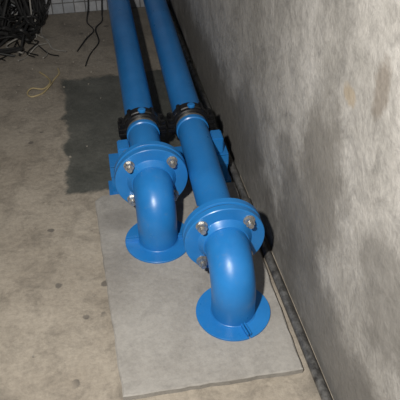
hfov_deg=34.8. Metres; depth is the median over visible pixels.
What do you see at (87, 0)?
wire
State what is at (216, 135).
support bracket
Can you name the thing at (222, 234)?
pipe
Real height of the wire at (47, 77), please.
0.015 m
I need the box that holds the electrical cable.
[0,0,65,60]
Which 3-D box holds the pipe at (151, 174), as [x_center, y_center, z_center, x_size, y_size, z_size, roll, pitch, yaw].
[-0.291,-0.546,2.678,0.238,0.285,2.008,-7,41,-7]
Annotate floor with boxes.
[0,6,333,399]
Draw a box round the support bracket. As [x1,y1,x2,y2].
[108,130,231,194]
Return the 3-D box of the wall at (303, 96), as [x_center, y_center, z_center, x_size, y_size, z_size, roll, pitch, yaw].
[0.369,-0.608,0.978,0.150,2.600,4.928,-8,41,-9]
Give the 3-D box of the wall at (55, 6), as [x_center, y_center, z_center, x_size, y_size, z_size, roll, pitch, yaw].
[-1.724,-1.942,2.591,3.104,2.600,0.120,-7,41,-7]
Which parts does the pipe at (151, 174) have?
floor plate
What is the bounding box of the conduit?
[167,3,331,399]
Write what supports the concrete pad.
on the floor
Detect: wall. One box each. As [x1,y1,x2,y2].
[1,0,168,17]
[169,0,399,399]
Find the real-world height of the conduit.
0.030 m
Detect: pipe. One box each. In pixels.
[107,0,187,263]
[143,0,269,341]
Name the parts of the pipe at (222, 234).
floor plate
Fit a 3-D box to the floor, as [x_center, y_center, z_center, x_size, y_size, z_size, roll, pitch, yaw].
[-0.897,0.419,1.874,4.000,0.100,5.400,-7,41,-7]
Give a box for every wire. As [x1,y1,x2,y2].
[27,68,59,96]
[77,0,102,66]
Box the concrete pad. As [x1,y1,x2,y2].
[95,182,302,399]
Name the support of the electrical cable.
on the floor

